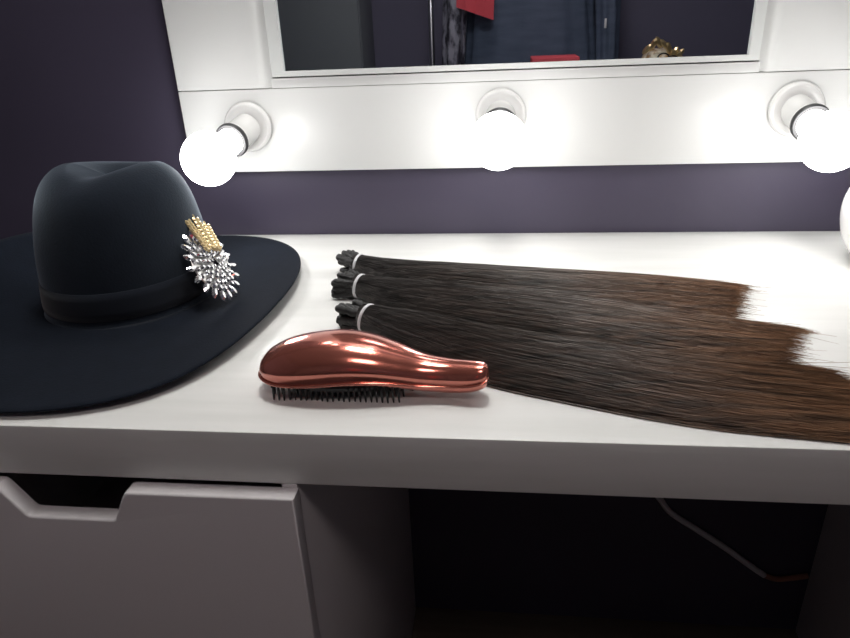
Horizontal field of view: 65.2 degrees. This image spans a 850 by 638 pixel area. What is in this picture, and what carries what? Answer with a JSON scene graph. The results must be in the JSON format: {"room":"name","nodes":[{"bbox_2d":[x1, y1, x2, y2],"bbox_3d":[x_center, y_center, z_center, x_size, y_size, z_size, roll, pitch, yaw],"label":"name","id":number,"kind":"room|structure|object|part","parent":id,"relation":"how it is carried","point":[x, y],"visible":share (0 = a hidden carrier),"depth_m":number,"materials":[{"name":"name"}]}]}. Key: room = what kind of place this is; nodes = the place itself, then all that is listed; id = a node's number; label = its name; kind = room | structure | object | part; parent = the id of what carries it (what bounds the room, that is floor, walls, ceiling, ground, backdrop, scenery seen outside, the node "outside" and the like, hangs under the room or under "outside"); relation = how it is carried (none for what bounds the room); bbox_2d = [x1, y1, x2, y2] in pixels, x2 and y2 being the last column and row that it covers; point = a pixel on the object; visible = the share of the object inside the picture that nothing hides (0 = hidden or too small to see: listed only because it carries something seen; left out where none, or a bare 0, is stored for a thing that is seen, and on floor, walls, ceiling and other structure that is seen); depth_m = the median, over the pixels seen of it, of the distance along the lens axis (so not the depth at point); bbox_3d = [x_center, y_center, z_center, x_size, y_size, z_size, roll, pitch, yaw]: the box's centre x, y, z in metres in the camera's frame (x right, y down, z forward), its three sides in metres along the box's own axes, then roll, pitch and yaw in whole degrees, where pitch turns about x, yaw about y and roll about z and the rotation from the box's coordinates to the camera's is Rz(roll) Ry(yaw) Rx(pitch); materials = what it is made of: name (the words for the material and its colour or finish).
{"room":"backstage room","nodes":[
{"label":"backstage room","id":0,"kind":"room"},
{"bbox_2d":[0,0,849,628],"bbox_3d":[0.198,-0.600,0.791,4.000,2.500,0.100,0,24,7],"label":"wall","id":1,"kind":"structure","parent":0,"point":[81,80],"depth_m":0.98,"materials":[{"name":"purple paint"}]},
{"bbox_2d":[162,0,849,171],"bbox_3d":[0.093,-0.620,0.725,0.889,0.901,0.025,0,24,7],"label":"vanity mirror","id":2,"kind":"object","parent":1,"relation":"attached to","point":[225,54],"visible":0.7,"depth_m":0.85,"materials":[{"name":"white mirror"}]},
{"bbox_2d":[180,102,271,185],"bbox_3d":[-0.260,-0.226,0.861,0.068,0.090,0.145,5,25,15],"label":"vanity light","id":3,"kind":"object","parent":2,"relation":"attached to","point":[208,158],"visible":1,"depth_m":0.82,"materials":[{"name":"white glass"}]},
{"bbox_3d":[-0.269,-0.207,0.847,0.068,0.068,0.101,0,24,7],"label":"globe bulb","id":4,"kind":"part","parent":3,"relation":"part of","materials":[{"name":"white glass"}]},
{"bbox_2d":[228,114,259,146],"bbox_3d":[-0.248,-0.249,0.896,0.042,0.048,0.048,5,25,16],"label":"socket","id":5,"kind":"object","parent":3,"relation":"attached to","point":[246,127],"depth_m":0.89,"materials":[{"name":"white plastic"}]},
{"bbox_3d":[-0.243,-0.263,0.910,0.066,0.066,0.009,0,24,7],"label":"mounting plate","id":6,"kind":"part","parent":3,"relation":"part of","materials":[{"name":"white plastic"}]},
{"bbox_2d":[470,88,526,170],"bbox_3d":[0.091,-0.231,0.813,0.069,0.084,0.138,0,24,7],"label":"vanity light","id":7,"kind":"object","parent":2,"relation":"attached to","point":[498,137],"visible":1,"depth_m":0.77,"materials":[{"name":"white glass"}]},
{"bbox_3d":[0.099,-0.266,0.867,0.066,0.066,0.009,0,24,7],"label":"mounting plate","id":8,"kind":"part","parent":7,"relation":"part of","materials":[{"name":"white plastic"}]},
{"bbox_2d":[486,101,515,115],"bbox_3d":[0.096,-0.254,0.852,0.042,0.046,0.046,0,24,7],"label":"socket","id":9,"kind":"object","parent":7,"relation":"attached to","point":[491,106],"depth_m":0.84,"materials":[{"name":"white plastic"}]},
{"bbox_2d":[768,81,849,171],"bbox_3d":[0.457,-0.223,0.772,0.071,0.089,0.138,0,24,7],"label":"vanity light","id":10,"kind":"object","parent":2,"relation":"attached to","point":[798,110],"visible":1,"depth_m":0.75,"materials":[{"name":"white glass"}]},
{"bbox_3d":[0.461,-0.260,0.826,0.066,0.066,0.009,0,24,7],"label":"mounting plate","id":11,"kind":"part","parent":10,"relation":"part of","materials":[{"name":"white plastic"}]},
{"bbox_2d":[781,94,816,128],"bbox_3d":[0.461,-0.247,0.811,0.042,0.048,0.048,0,24,7],"label":"socket","id":12,"kind":"object","parent":10,"relation":"attached to","point":[794,107],"depth_m":0.80,"materials":[{"name":"white plastic"}]},
{"bbox_3d":[0.457,-0.205,0.759,0.068,0.068,0.099,0,24,7],"label":"globe bulb","id":13,"kind":"part","parent":10,"relation":"part of","materials":[{"name":"white glass"}]},
{"bbox_2d":[656,498,808,581],"bbox_3d":[0.500,0.347,1.123,0.316,0.238,0.010,0,24,7],"label":"power cable","id":14,"kind":"object","parent":1,"relation":"attached to","point":[662,502],"visible":0.82,"depth_m":1.14,"materials":[{"name":"white plastic"}]},
{"bbox_2d":[412,607,797,637],"bbox_3d":[0.095,1.168,0.037,4.000,0.100,2.741,0,24,7],"label":"floor","id":15,"kind":"structure","parent":0,"point":[428,622],"depth_m":1.23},
{"bbox_2d":[0,472,415,637],"bbox_3d":[-0.254,0.347,0.922,0.392,0.702,0.532,0,24,7],"label":"base cabinet","id":16,"kind":"object","parent":15,"relation":"on","point":[81,556],"visible":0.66,"depth_m":0.58,"materials":[{"name":"white paint"}]},
{"bbox_2d":[0,231,849,637],"bbox_3d":[0.095,0.324,0.880,1.140,0.750,0.520,0,24,7],"label":"table","id":17,"kind":"object","parent":15,"relation":"on","point":[218,421],"visible":0.55,"depth_m":0.54,"materials":[{"name":"white paint"}]},
{"bbox_2d":[0,161,300,412],"bbox_3d":[-0.338,-0.093,0.732,0.371,0.157,0.489,0,24,7],"label":"hat","id":18,"kind":"object","parent":17,"relation":"on","point":[120,287],"visible":1,"depth_m":0.66,"materials":[{"name":"fabric"}]},
{"bbox_3d":[-0.333,-0.097,0.729,0.185,0.149,0.206,0,24,7],"label":"crown","id":19,"kind":"part","parent":18,"relation":"part of","materials":[{"name":"fabric"}]},
{"bbox_2d":[258,329,488,402],"bbox_3d":[-0.044,0.035,0.559,0.197,0.050,0.073,0,24,7],"label":"hairbrush","id":20,"kind":"object","parent":17,"relation":"on","point":[332,361],"visible":1,"depth_m":0.54,"materials":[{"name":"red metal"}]},
{"bbox_3d":[-0.044,0.042,0.562,0.196,0.009,0.070,0,24,7],"label":"seam trim","id":21,"kind":"part","parent":20,"relation":"part of","materials":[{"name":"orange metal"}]},
{"bbox_2d":[336,250,767,319],"bbox_3d":[0.128,-0.050,0.761,0.498,0.028,0.105,6,26,19],"label":"bundle","id":22,"kind":"object","parent":17,"relation":"on","point":[711,297],"visible":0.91,"depth_m":0.73,"materials":[{"name":"brown"}]},
{"bbox_2d":[331,269,836,366],"bbox_3d":[0.132,-0.011,0.674,0.506,0.028,0.094,8,26,21],"label":"bundle","id":23,"kind":"object","parent":17,"relation":"on","point":[573,316],"visible":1,"depth_m":0.64,"materials":[{"name":"brown"}]},
{"bbox_2d":[335,299,849,442],"bbox_3d":[0.144,0.035,0.567,0.517,0.030,0.131,5,25,17],"label":"bundle","id":24,"kind":"object","parent":17,"relation":"on","point":[764,398],"visible":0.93,"depth_m":0.53,"materials":[{"name":"brown"}]},
{"bbox_3d":[0.639,0.349,0.831,0.022,0.702,0.506,0,24,7],"label":"panel","id":25,"kind":"part","parent":17,"relation":"part of","materials":[{"name":"white paint"}]},
{"bbox_2d":[840,188,849,252],"bbox_3d":[0.562,-0.116,0.750,0.161,0.121,0.161,0,24,7],"label":"pot","id":26,"kind":"object","parent":17,"relation":"on","point":[845,207],"visible":1,"depth_m":0.77,"materials":[{"name":"white ceramic"}]}
]}

